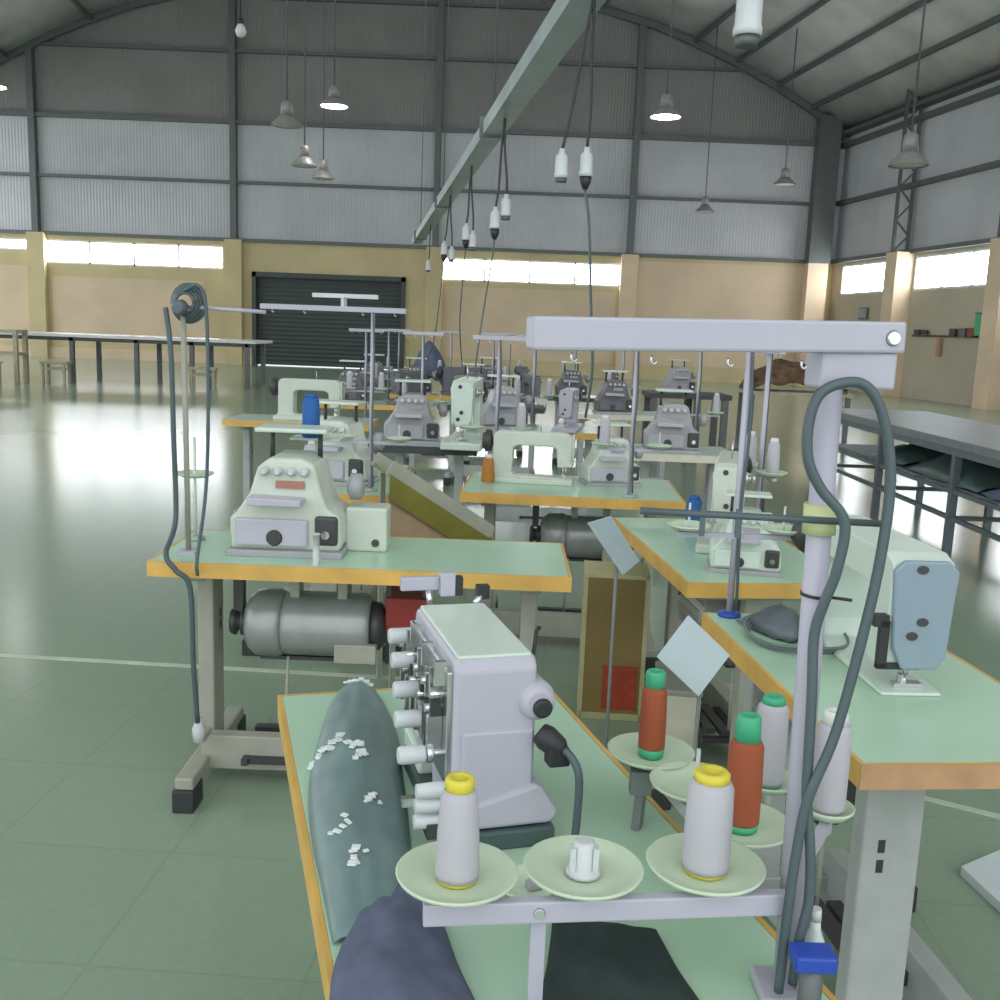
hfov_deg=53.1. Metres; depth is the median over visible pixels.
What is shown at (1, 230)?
trim
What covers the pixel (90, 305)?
wall panel
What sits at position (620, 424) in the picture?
tray
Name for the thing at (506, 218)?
socket
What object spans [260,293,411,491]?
stand
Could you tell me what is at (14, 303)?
wall panel
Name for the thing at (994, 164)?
trim
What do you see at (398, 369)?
stand
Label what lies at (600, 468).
machine
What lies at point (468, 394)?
sewing machine
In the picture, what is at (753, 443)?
thread cone
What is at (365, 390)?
stand
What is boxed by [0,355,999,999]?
floor
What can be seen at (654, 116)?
diffuser
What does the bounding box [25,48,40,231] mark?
trim
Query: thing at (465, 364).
tray
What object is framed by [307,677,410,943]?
cloth
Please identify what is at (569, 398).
sewing machine
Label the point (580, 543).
motor
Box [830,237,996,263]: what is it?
trim
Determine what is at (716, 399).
thread cone
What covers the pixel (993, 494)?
cloth bundle
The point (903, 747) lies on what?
table
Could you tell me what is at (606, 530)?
cloth
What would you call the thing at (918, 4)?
trim
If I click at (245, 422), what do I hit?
table
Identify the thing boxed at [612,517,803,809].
table
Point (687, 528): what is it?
stand
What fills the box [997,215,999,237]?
trim
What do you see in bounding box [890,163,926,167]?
diffuser
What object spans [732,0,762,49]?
connector
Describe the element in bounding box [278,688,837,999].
table
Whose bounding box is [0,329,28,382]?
table
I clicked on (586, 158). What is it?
cable
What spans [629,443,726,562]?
table
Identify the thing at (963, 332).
wall rack
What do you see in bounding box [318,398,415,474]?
table
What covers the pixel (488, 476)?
thread cone
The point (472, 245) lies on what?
connector
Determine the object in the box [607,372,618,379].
sewing machine
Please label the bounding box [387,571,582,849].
machine
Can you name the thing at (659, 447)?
stand
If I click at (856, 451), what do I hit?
shelf
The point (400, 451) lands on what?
table
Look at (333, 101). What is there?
pendant lamp
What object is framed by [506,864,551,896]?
dish
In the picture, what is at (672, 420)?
machine
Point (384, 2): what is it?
trim
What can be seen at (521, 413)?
thread cone
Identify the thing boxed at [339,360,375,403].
machine
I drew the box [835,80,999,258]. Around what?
cladding
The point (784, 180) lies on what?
pendant lamp
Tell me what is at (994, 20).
trim
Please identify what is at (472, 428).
stand
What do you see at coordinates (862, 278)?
window
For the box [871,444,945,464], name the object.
cloth bundle
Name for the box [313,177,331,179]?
diffuser
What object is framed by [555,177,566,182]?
socket
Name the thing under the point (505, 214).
connector
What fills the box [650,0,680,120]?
pendant lamp
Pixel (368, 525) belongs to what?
control box
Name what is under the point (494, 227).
connector
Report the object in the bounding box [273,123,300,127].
diffuser
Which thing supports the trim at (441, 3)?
attached to the wall at (187, 84)
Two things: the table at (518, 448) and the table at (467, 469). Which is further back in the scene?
the table at (518, 448)
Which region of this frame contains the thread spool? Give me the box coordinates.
[312,533,319,565]
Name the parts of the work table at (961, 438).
leg, rail, rail, leg, leg, leg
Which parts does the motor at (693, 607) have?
pull rod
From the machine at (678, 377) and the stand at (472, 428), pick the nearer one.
the stand at (472, 428)
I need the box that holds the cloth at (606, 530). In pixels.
[588,516,638,574]
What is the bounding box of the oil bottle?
[796,906,824,989]
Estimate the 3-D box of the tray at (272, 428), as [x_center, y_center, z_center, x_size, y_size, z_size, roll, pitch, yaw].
[-0.637,-0.222,3.111,0.220,0.014,0.140,2,10,0]
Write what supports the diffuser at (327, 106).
attached to the pendant lamp at (333, 101)
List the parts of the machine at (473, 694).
tension knob, tension knob, take lever, thread plate, tension knob, thread plate, tension knob, take lever, looper lever, tension knob, thread plate, take lever, take lever, take lever, thread plate, thread plate, take lever, take lever, knob, knob, bracket stem, knob, take lever, plate, thread plate, take lever, bracket stem, arm, lifter lever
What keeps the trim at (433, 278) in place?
attached to the wall at (410, 263)
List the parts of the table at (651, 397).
leg, leg, leg, leg, leg, leg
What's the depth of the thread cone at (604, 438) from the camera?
4.33 m
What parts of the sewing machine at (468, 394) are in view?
plate, tension knob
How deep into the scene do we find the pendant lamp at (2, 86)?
22.86 m
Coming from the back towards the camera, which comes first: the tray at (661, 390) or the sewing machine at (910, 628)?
the tray at (661, 390)
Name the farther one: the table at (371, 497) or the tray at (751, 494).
the table at (371, 497)
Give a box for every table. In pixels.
[0,331,272,388]
[146,529,571,813]
[222,413,378,513]
[242,465,409,660]
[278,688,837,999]
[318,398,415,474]
[336,387,390,447]
[377,437,477,504]
[389,392,469,464]
[437,401,545,484]
[450,392,522,456]
[460,471,685,672]
[482,425,597,522]
[548,394,632,464]
[575,409,664,479]
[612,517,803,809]
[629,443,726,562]
[641,390,731,448]
[701,612,999,999]
[735,388,854,443]
[837,408,999,558]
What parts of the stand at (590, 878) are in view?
spool dish, spool dish, rail, spool dish, spool dish, spool dish, rail, rail, spool dish, guide rod, spool dish, spool dish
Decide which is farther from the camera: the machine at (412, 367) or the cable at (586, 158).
the machine at (412, 367)
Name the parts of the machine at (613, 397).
plate, cloth plate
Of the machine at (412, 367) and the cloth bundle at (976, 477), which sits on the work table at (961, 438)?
the cloth bundle at (976, 477)
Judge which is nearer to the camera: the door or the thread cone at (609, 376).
the thread cone at (609, 376)
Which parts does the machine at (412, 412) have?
tray post, cloth plate, plate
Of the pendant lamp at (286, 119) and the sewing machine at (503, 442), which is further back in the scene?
the pendant lamp at (286, 119)
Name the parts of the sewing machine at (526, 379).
plate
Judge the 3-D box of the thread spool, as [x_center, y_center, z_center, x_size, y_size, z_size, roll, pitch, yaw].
[-0.541,0.144,2.941,0.026,0.094,0.026,2,10,0]
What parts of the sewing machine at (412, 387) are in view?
plate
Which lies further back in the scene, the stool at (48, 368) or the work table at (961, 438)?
the stool at (48, 368)
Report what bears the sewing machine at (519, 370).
on the table at (518, 448)
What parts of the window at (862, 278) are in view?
pane, pane, pane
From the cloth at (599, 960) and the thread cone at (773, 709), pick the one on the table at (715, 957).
the cloth at (599, 960)
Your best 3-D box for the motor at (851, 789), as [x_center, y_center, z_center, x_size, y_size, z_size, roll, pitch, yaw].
[0.717,0.665,2.359,0.215,0.553,0.490,2,10,-4]
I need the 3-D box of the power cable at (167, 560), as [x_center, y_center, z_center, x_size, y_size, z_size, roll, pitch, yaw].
[-0.933,0.060,2.929,0.095,1.227,0.162,0,10,-13]
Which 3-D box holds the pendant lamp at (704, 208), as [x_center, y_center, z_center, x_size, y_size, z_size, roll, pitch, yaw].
[6.426,-11.613,30.450,0.600,5.510,0.600,2,10,0]
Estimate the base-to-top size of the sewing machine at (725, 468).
0.360 m
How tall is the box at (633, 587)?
0.570 m
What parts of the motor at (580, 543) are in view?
pull rod, lever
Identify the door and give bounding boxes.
[252,271,405,370]
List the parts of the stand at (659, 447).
spool dish, dish arm, spool dish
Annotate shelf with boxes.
[0,329,27,332]
[0,351,28,355]
[839,444,999,504]
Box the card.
[657,615,729,695]
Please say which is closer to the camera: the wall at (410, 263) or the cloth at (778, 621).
the cloth at (778, 621)
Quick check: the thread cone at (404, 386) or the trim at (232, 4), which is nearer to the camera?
the thread cone at (404, 386)
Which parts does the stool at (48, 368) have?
leg, leg, seat, rail, leg, leg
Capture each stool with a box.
[0,361,2,383]
[39,361,71,383]
[188,367,217,389]
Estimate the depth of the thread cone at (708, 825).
1.05 m
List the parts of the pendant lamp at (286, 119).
lamp shade, rod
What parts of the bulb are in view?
bulb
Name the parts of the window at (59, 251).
pane, pane, pane, pane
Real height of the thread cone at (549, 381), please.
0.130 m
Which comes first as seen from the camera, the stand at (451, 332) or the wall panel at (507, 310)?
the stand at (451, 332)
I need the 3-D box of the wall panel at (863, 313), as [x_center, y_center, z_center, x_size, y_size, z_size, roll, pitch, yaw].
[11.260,-5.783,30.998,0.075,0.360,0.550,1,10,-8]
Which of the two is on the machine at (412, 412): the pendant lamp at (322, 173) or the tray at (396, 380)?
the tray at (396, 380)
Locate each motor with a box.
[229,580,387,694]
[529,505,633,611]
[677,593,740,729]
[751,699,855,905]
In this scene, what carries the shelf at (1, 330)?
attached to the table at (15, 353)
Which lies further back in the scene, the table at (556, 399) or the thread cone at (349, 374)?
the table at (556, 399)
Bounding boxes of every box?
[346,502,390,551]
[371,452,495,687]
[577,560,650,721]
[655,661,702,751]
[973,312,981,335]
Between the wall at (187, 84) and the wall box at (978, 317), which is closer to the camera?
the wall box at (978, 317)
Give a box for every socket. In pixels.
[501,216,509,220]
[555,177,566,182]
[735,33,758,49]
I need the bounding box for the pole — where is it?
[170,282,265,555]
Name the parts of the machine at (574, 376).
cloth plate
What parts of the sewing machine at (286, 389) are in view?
plate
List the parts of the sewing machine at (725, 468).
plate, tension knob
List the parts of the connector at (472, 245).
cord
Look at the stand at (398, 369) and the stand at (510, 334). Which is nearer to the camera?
the stand at (398, 369)
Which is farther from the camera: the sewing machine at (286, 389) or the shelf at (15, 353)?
the shelf at (15, 353)
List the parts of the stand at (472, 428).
spool dish, dish arm, rail, spool dish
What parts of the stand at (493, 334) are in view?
rail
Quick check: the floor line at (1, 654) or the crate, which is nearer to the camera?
the crate
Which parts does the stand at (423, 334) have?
rail, spool dish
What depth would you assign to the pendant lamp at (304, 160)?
22.86 m
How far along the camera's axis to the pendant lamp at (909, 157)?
14.21 m
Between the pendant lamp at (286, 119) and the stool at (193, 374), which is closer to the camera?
the pendant lamp at (286, 119)
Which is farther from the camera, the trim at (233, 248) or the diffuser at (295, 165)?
the trim at (233, 248)
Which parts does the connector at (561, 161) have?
cord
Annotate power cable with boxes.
[163,307,199,723]
[183,283,209,575]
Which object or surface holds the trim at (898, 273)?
attached to the wall at (949, 377)
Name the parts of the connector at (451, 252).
cord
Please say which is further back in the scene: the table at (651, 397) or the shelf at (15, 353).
the shelf at (15, 353)
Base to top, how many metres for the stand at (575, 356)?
0.676 m
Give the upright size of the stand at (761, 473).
0.676 m
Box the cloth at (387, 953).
[329,883,474,999]
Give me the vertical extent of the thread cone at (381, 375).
0.130 m
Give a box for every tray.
[255,423,333,433]
[290,434,344,441]
[319,399,365,405]
[339,360,364,361]
[395,379,430,382]
[406,357,426,358]
[462,363,484,365]
[487,374,519,377]
[592,422,630,426]
[602,370,627,372]
[656,388,692,392]
[668,359,689,360]
[725,489,772,498]
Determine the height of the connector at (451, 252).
0.705 m
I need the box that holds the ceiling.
[0,0,999,129]
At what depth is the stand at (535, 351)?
7.56 m
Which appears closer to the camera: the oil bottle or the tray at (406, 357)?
the oil bottle
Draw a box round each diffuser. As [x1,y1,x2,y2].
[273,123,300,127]
[294,164,315,166]
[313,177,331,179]
[321,104,346,108]
[652,114,679,119]
[774,183,794,185]
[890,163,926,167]
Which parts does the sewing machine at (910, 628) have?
plate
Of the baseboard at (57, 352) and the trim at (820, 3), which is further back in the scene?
the baseboard at (57, 352)
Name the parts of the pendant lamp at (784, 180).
lamp shade, rod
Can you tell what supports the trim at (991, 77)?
attached to the cladding at (964, 208)
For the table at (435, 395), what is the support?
on the floor
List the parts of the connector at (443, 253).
cord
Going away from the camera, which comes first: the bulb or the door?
the bulb
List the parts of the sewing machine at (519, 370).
plate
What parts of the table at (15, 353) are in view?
post, post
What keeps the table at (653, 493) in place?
on the floor
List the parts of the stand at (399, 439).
rail, spool dish, rail, dish arm, spool dish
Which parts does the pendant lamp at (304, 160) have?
lamp shade, rod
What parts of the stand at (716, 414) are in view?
dish arm, spool dish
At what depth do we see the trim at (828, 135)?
32.21 m
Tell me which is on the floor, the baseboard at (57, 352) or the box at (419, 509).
the box at (419, 509)
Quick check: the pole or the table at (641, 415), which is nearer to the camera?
the pole
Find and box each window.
[0,237,25,249]
[47,239,222,269]
[443,257,620,286]
[840,260,885,294]
[913,248,989,290]
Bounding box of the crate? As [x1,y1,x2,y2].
[385,585,426,631]
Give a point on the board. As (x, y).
(983, 873)
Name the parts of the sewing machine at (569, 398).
plate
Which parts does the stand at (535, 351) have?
dish arm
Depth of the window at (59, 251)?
33.28 m
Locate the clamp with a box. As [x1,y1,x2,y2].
[789,942,837,999]
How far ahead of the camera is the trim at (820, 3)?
28.28 m
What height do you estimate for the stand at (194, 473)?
0.330 m
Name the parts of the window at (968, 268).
pane, pane, pane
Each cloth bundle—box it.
[414,341,445,386]
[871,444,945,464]
[906,454,999,492]
[981,489,999,500]
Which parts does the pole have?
arm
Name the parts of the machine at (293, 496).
tension knob, tray post, cloth plate, tension knob, plate, tension knob, tension knob, tray post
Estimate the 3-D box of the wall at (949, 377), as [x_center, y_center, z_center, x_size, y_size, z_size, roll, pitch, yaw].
[13.827,-2.560,14.691,0.297,4.080,38.470,1,10,-8]
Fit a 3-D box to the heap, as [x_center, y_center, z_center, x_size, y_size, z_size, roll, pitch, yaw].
[4.257,-1.810,14.478,1.546,0.461,0.710,2,10,0]
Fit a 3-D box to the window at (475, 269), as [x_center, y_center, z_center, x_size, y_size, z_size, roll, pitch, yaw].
[0.989,-7.587,33.296,6.060,0.760,0.100,2,10,0]
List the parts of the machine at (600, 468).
tray post, plate, cloth plate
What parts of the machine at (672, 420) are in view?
tray post, cloth plate, plate, tray post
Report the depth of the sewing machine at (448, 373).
10.72 m
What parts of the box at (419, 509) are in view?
leg, leg, panel, panel, leg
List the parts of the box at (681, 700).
lid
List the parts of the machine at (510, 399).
cloth plate, plate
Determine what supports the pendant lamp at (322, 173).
hanging from the ceiling
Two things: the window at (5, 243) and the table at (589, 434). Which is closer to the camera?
the table at (589, 434)
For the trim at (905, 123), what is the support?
attached to the wall at (949, 377)
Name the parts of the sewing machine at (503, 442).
plate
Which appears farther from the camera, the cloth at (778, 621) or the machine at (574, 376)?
the machine at (574, 376)
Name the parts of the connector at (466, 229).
cord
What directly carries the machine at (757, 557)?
on the table at (674, 557)
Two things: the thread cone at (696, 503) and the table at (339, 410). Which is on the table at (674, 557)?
the thread cone at (696, 503)
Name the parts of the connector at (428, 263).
cord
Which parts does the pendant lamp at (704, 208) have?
lamp shade, rod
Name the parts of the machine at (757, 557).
tray post, cloth plate, plate, tray post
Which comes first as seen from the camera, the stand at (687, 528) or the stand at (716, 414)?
the stand at (687, 528)
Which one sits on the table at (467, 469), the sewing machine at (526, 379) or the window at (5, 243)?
the sewing machine at (526, 379)
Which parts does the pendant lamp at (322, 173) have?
lamp shade, rod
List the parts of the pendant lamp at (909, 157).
lamp shade, rod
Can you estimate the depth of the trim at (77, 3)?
30.75 m
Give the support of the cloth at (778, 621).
on the table at (903, 747)
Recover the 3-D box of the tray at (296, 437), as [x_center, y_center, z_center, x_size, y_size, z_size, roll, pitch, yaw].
[-0.593,-0.201,3.251,0.160,0.008,0.100,2,10,0]
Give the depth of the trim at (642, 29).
32.29 m
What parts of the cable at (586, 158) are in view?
cord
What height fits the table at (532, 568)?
0.750 m
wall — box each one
[0,0,845,142]
[0,233,832,384]
[828,244,989,405]
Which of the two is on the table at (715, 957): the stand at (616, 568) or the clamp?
the clamp
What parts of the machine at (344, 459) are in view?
cloth plate, tray post, tray post, plate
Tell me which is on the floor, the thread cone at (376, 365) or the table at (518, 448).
the table at (518, 448)
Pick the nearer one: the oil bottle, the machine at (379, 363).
the oil bottle
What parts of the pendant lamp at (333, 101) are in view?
lamp shade, rod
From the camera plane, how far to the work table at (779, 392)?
14.25 m
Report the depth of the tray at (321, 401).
4.42 m
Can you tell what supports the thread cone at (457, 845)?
on the stand at (590, 878)
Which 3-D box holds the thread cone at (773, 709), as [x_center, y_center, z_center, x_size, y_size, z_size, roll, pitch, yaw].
[0.373,0.331,1.377,0.044,0.128,0.044,2,10,0]
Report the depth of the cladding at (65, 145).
32.83 m
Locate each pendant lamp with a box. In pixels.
[0,81,7,89]
[271,0,302,128]
[291,0,316,167]
[312,0,334,180]
[319,0,348,109]
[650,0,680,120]
[695,26,717,212]
[773,28,797,186]
[888,0,928,168]
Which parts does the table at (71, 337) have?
leg, leg, leg, leg, leg, leg, leg, leg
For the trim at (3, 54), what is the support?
attached to the wall at (187, 84)
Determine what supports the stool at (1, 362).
on the floor
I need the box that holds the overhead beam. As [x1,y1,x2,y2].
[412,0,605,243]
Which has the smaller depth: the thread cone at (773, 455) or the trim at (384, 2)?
the thread cone at (773, 455)
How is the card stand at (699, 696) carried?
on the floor
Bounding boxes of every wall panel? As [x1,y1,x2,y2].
[0,264,29,340]
[52,276,205,346]
[441,286,615,363]
[633,261,803,368]
[858,307,868,318]
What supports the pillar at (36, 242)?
attached to the wall at (410, 263)
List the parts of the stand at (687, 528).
spool dish, dish arm, spool dish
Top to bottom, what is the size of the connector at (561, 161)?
0.782 m
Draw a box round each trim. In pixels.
[0,0,846,139]
[0,49,9,60]
[0,111,841,145]
[0,171,835,205]
[0,229,830,262]
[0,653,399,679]
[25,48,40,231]
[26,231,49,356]
[39,42,744,72]
[71,0,90,20]
[224,239,243,364]
[228,0,237,238]
[278,0,551,10]
[424,247,442,352]
[432,0,444,246]
[601,0,609,8]
[615,254,638,379]
[627,24,646,253]
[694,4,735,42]
[736,0,830,62]
[777,0,932,86]
[794,263,828,386]
[804,115,842,263]
[811,14,999,109]
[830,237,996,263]
[836,160,999,205]
[841,85,999,148]
[842,69,999,136]
[878,251,914,396]
[891,88,923,251]
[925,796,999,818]
[971,238,999,410]
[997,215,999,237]
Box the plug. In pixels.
[192,715,211,742]
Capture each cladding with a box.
[0,108,844,259]
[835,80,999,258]
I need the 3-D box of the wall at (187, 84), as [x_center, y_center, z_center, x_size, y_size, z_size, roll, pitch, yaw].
[-3.210,-14.529,32.200,29.920,4.950,0.200,2,10,0]
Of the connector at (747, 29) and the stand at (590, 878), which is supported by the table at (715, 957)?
the stand at (590, 878)
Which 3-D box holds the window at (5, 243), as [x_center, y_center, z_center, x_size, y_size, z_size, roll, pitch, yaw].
[-16.963,-8.546,33.249,2.710,0.380,0.100,2,10,0]
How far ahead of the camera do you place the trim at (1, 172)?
32.66 m
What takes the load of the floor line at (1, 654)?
on the floor
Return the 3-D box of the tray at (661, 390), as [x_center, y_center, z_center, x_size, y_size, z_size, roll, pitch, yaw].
[1.080,-0.681,6.207,0.220,0.014,0.140,3,10,5]
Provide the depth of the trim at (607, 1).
31.16 m
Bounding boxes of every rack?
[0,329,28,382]
[912,328,977,356]
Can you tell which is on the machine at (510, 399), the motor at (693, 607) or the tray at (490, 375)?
the tray at (490, 375)
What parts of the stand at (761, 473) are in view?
dish arm, rail, spool dish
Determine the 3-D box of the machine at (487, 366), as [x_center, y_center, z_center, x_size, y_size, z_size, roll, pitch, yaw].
[-0.124,-1.486,11.803,0.390,0.384,0.310,2,10,0]
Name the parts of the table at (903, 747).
wire coil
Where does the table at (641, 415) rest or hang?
on the floor
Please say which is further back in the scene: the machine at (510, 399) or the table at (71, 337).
the table at (71, 337)
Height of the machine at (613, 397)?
0.384 m
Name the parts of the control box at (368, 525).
knob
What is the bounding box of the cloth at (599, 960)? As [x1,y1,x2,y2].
[542,921,698,999]
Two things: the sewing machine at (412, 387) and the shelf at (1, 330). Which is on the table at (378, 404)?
the sewing machine at (412, 387)
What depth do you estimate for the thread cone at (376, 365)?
9.42 m
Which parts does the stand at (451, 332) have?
rail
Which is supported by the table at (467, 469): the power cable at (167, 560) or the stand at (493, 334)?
the stand at (493, 334)
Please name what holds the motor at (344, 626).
attached to the table at (532, 568)
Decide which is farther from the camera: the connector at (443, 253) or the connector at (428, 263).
the connector at (428, 263)
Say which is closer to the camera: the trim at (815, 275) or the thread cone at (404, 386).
the thread cone at (404, 386)
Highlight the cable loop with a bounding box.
[773,377,895,994]
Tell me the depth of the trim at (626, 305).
33.07 m
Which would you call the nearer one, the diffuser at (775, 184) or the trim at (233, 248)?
the diffuser at (775, 184)
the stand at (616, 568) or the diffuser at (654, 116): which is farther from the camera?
the diffuser at (654, 116)
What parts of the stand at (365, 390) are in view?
dish arm, rail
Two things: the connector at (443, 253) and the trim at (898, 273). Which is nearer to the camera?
the connector at (443, 253)
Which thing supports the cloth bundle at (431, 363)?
on the table at (339, 410)
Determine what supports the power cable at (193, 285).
hanging from the pole
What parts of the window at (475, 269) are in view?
pane, pane, pane, pane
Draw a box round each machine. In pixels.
[226,423,364,559]
[269,371,344,420]
[304,399,384,487]
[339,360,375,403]
[363,354,392,387]
[384,379,446,444]
[386,370,425,404]
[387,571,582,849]
[406,357,435,394]
[437,366,487,394]
[440,365,487,450]
[462,363,495,403]
[479,357,502,390]
[482,374,531,429]
[482,422,575,485]
[514,361,529,391]
[520,369,543,408]
[552,381,582,432]
[554,362,589,397]
[578,422,643,486]
[592,370,632,414]
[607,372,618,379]
[641,388,707,454]
[662,359,695,393]
[695,441,755,553]
[707,489,788,577]
[791,515,959,696]
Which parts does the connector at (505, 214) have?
cord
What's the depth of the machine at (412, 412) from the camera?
6.06 m
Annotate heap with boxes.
[739,358,847,393]
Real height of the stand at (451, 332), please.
0.676 m
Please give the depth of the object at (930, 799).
3.20 m
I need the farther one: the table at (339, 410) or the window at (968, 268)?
the window at (968, 268)
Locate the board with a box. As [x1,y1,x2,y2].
[960,850,999,912]
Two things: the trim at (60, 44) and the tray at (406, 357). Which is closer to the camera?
the tray at (406, 357)
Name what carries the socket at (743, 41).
attached to the connector at (747, 29)
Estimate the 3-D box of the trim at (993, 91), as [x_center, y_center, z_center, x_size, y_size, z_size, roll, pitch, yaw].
[13.846,-8.193,13.739,0.208,0.140,38.456,1,10,-8]
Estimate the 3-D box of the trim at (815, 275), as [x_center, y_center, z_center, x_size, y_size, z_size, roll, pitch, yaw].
[10.302,-5.775,33.136,0.650,4.000,0.500,2,10,0]
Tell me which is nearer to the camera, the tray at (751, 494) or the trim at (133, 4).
the tray at (751, 494)
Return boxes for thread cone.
[302,393,319,437]
[347,371,352,387]
[375,363,377,375]
[378,372,383,388]
[402,382,406,393]
[435,771,478,889]
[481,454,494,483]
[502,367,506,379]
[515,378,520,393]
[516,403,525,428]
[546,379,551,394]
[599,415,609,443]
[607,372,611,379]
[638,668,666,760]
[682,764,734,880]
[685,495,701,520]
[712,393,719,412]
[727,711,764,835]
[745,431,756,463]
[757,692,788,789]
[766,438,779,473]
[812,707,851,816]
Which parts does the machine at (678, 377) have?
cloth plate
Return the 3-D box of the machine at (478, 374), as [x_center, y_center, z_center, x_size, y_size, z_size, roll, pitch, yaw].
[-0.239,-1.090,9.437,0.390,0.384,0.310,2,10,0]
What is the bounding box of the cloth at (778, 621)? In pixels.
[735,604,799,641]
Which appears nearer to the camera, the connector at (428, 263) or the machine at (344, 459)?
the machine at (344, 459)
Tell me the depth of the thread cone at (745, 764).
1.23 m
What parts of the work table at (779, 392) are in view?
leg, leg, leg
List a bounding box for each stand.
[178,438,213,541]
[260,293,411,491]
[290,434,344,450]
[345,328,387,418]
[375,329,402,400]
[384,329,409,370]
[395,316,906,999]
[395,331,448,405]
[436,331,462,371]
[461,335,531,433]
[481,333,509,382]
[496,333,520,385]
[518,335,555,425]
[560,351,585,377]
[592,351,671,497]
[604,565,617,748]
[621,351,640,388]
[667,352,796,618]
[690,352,723,431]
[693,694,700,761]
[751,352,787,508]
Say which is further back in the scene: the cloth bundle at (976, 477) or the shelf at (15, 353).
the shelf at (15, 353)
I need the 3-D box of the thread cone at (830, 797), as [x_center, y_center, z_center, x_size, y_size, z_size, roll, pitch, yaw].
[0.420,0.331,1.265,0.044,0.136,0.044,2,10,0]
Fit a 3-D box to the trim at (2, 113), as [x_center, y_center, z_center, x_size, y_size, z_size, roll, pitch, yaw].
[-3.544,-12.069,32.435,29.200,0.120,0.180,2,10,0]
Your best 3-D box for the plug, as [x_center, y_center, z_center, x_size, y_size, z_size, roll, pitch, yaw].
[-0.911,0.689,3.053,0.040,0.085,0.100,2,10,0]
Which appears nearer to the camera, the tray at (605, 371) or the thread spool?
the thread spool
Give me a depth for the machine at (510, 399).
7.19 m
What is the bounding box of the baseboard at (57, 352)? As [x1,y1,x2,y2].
[0,345,251,364]
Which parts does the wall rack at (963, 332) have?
rail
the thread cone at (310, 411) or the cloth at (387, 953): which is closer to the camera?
the cloth at (387, 953)
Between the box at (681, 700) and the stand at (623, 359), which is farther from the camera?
the stand at (623, 359)
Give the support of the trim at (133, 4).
attached to the wall at (187, 84)
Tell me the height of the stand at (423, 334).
0.676 m
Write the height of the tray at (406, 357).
0.014 m
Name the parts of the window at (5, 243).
pane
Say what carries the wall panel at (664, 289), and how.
attached to the wall at (410, 263)
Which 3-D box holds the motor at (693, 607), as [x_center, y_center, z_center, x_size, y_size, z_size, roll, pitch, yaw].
[0.745,0.491,3.395,0.215,0.553,0.490,1,10,-6]
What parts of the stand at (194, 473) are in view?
spool dish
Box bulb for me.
[235,0,245,37]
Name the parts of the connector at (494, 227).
cord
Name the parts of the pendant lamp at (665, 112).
lamp shade, rod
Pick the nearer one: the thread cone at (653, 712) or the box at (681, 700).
the thread cone at (653, 712)
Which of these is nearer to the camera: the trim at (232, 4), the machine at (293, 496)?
the machine at (293, 496)
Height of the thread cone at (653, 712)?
0.130 m
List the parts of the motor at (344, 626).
pull rod, lever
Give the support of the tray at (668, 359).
on the machine at (678, 377)
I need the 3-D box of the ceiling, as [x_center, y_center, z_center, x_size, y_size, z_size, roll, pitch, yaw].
[-0.730,-11.453,13.383,35.226,4.650,38.208,2,10,0]
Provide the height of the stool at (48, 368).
0.455 m
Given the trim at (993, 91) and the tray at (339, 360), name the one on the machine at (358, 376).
the tray at (339, 360)
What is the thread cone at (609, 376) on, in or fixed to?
on the stand at (623, 359)
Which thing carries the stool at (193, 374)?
on the floor
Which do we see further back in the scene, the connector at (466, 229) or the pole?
the connector at (466, 229)
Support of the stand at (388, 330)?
on the table at (378, 404)
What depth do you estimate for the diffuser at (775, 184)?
28.82 m
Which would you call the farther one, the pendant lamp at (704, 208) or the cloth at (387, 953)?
the pendant lamp at (704, 208)
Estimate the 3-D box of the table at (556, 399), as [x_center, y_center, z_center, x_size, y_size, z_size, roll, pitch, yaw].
[1.031,-0.803,11.420,1.000,0.750,0.704,3,10,3]
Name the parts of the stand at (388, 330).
rail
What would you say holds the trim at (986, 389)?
attached to the wall at (949, 377)
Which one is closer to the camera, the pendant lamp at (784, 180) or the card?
the card
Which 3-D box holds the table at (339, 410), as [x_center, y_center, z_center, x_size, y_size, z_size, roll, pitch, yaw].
[-1.466,-0.931,11.617,1.050,0.750,0.704,2,10,-2]
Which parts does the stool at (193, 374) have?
leg, leg, rail, seat, leg, leg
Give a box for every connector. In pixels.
[425,195,450,359]
[426,224,430,271]
[448,195,454,261]
[459,166,471,367]
[468,166,476,250]
[474,118,504,375]
[500,118,510,220]
[554,0,593,182]
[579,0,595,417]
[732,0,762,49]
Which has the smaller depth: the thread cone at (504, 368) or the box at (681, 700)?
the box at (681, 700)

